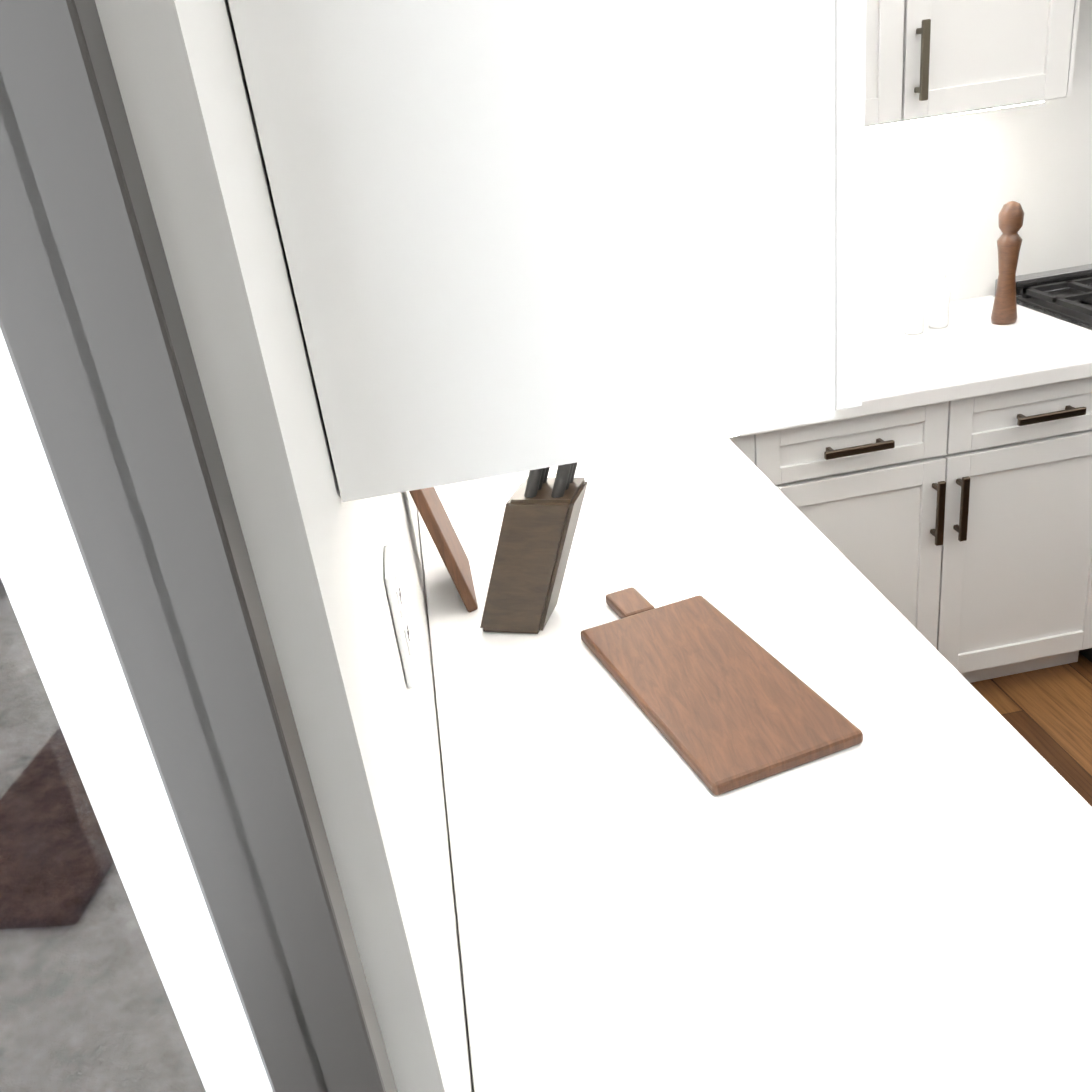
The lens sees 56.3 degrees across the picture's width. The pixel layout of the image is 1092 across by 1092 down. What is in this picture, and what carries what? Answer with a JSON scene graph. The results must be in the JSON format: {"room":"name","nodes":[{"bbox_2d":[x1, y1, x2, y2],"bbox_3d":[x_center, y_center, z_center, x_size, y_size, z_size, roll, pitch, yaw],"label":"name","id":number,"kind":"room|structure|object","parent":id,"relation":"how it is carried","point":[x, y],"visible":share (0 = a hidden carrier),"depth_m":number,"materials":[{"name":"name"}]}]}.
{"room":"kitchen","nodes":[
{"label":"kitchen","id":0,"kind":"room"},
{"bbox_2d":[0,0,473,1091],"bbox_3d":[0.068,0.777,-0.851,0.140,2.700,8.100,-10,26,-5],"label":"wall","id":1,"kind":"structure","parent":0,"point":[366,722],"depth_m":0.52,"materials":[{"name":"paint"}]},
{"bbox_2d":[0,0,397,1091],"bbox_3d":[-0.107,0.083,-0.058,0.072,1.472,1.046,-10,26,-5],"label":"window","id":2,"kind":"structure","parent":1,"relation":"in","point":[94,334],"depth_m":0.38,"materials":[{"name":"clear glass"}]},
{"bbox_2d":[384,545,413,688],"bbox_3d":[-0.135,0.065,0.947,0.008,0.116,0.072,-10,26,-5],"label":"outlet","id":3,"kind":"object","parent":1,"relation":"attached to","point":[396,607],"visible":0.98,"depth_m":0.92,"materials":[{"name":"white plastic"}]},
{"bbox_2d":[228,0,866,501],"bbox_3d":[-0.159,-0.945,1.402,0.389,1.018,2.156,-10,26,-5],"label":"upper cabinet","id":4,"kind":"object","parent":1,"relation":"attached to","point":[526,234],"visible":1,"depth_m":0.60,"materials":[{"name":"white wood"}]},
{"bbox_2d":[863,0,1091,315],"bbox_3d":[1.933,-1.284,2.911,4.870,2.700,0.200,-10,26,-5],"label":"wall","id":5,"kind":"structure","parent":0,"point":[939,192],"depth_m":2.82,"materials":[{"name":"paint"}]},
{"bbox_2d":[865,0,1079,127],"bbox_3d":[0.518,-1.452,2.266,1.336,1.018,0.387,-10,26,-5],"label":"upper cabinet","id":6,"kind":"object","parent":5,"relation":"attached to","point":[927,59],"visible":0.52,"depth_m":2.33,"materials":[{"name":"white wood"}]},
{"bbox_2d":[970,653,1091,806],"bbox_3d":[2.575,1.615,-0.050,5.120,0.100,8.100,-10,26,-5],"label":"floor","id":7,"kind":"structure","parent":0,"point":[1046,713],"depth_m":2.66,"materials":[{"name":"brown wood"}]},
{"bbox_2d":[730,377,1091,682],"bbox_3d":[0.878,-0.065,2.795,1.049,0.872,0.689,-10,26,-5],"label":"base cabinet","id":8,"kind":"object","parent":7,"relation":"on","point":[957,534],"visible":0.58,"depth_m":2.47,"materials":[{"name":"white wood"}]},
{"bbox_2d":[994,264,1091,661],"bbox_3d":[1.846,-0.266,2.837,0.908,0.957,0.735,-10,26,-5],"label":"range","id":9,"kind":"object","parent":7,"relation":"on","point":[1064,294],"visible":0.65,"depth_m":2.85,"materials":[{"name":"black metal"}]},
{"bbox_3d":[0.439,1.110,0.473,0.689,0.872,5.696,-10,26,-5],"label":"base cabinet","id":10,"kind":"object","parent":7,"relation":"on","visible":0},
{"bbox_2d":[418,431,1091,1091],"bbox_3d":[0.337,0.812,0.321,0.840,0.265,5.698,-10,26,-5],"label":"countertop","id":11,"kind":"structure","parent":10,"relation":"on","point":[898,899],"depth_m":1.07,"materials":[{"name":"white stone"}]},
{"bbox_2d":[409,487,477,611],"bbox_3d":[-0.176,-0.044,1.635,0.081,0.264,0.180,-10,26,-5],"label":"leaning board","id":12,"kind":"object","parent":11,"relation":"on","point":[438,524],"visible":0.6,"depth_m":1.59,"materials":[{"name":"brown wood"}]},
{"bbox_2d":[480,462,587,633],"bbox_3d":[-0.021,-0.020,1.496,0.181,0.301,0.090,1,27,18],"label":"knife block","id":13,"kind":"object","parent":11,"relation":"on","point":[539,522],"visible":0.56,"depth_m":1.47,"materials":[{"name":"brown wood"}]},
{"bbox_2d":[581,587,862,794],"bbox_3d":[0.198,0.164,1.380,0.200,0.018,0.480,-15,26,-16],"label":"cutting board","id":14,"kind":"object","parent":11,"relation":"on","point":[723,702],"visible":0.98,"depth_m":1.30,"materials":[{"name":"brown wood"}]},
{"bbox_2d":[762,295,1091,432],"bbox_3d":[0.849,-0.481,2.606,1.001,0.039,0.678,-10,26,-5],"label":"countertop","id":15,"kind":"structure","parent":10,"relation":"on","point":[972,356],"depth_m":2.45,"materials":[{"name":"white stone"}]},
{"bbox_2d":[928,272,949,327],"bbox_3d":[1.040,-0.651,2.695,0.052,0.141,0.051,-10,26,-5],"label":"bottle","id":16,"kind":"object","parent":15,"relation":"on","point":[939,304],"visible":1,"depth_m":2.68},
{"bbox_2d":[991,201,1023,324],"bbox_3d":[1.186,-0.727,2.618,0.064,0.306,0.064,-10,26,-5],"label":"pepper mill","id":17,"kind":"object","parent":15,"relation":"on","point":[1009,240],"visible":1,"depth_m":2.60,"materials":[{"name":"brown wood"}]},
{"label":"outside","id":18,"kind":"structure","parent":0,"visible":0},
{"bbox_2d":[0,577,205,1091],"bbox_3d":[-7.511,-1.481,6.861,12.630,0.909,28.500,-10,26,-5],"label":"ground","id":19,"kind":"structure","parent":18,"point":[58,911],"depth_m":1.51,"materials":[{"name":"grey concrete"}]}
]}

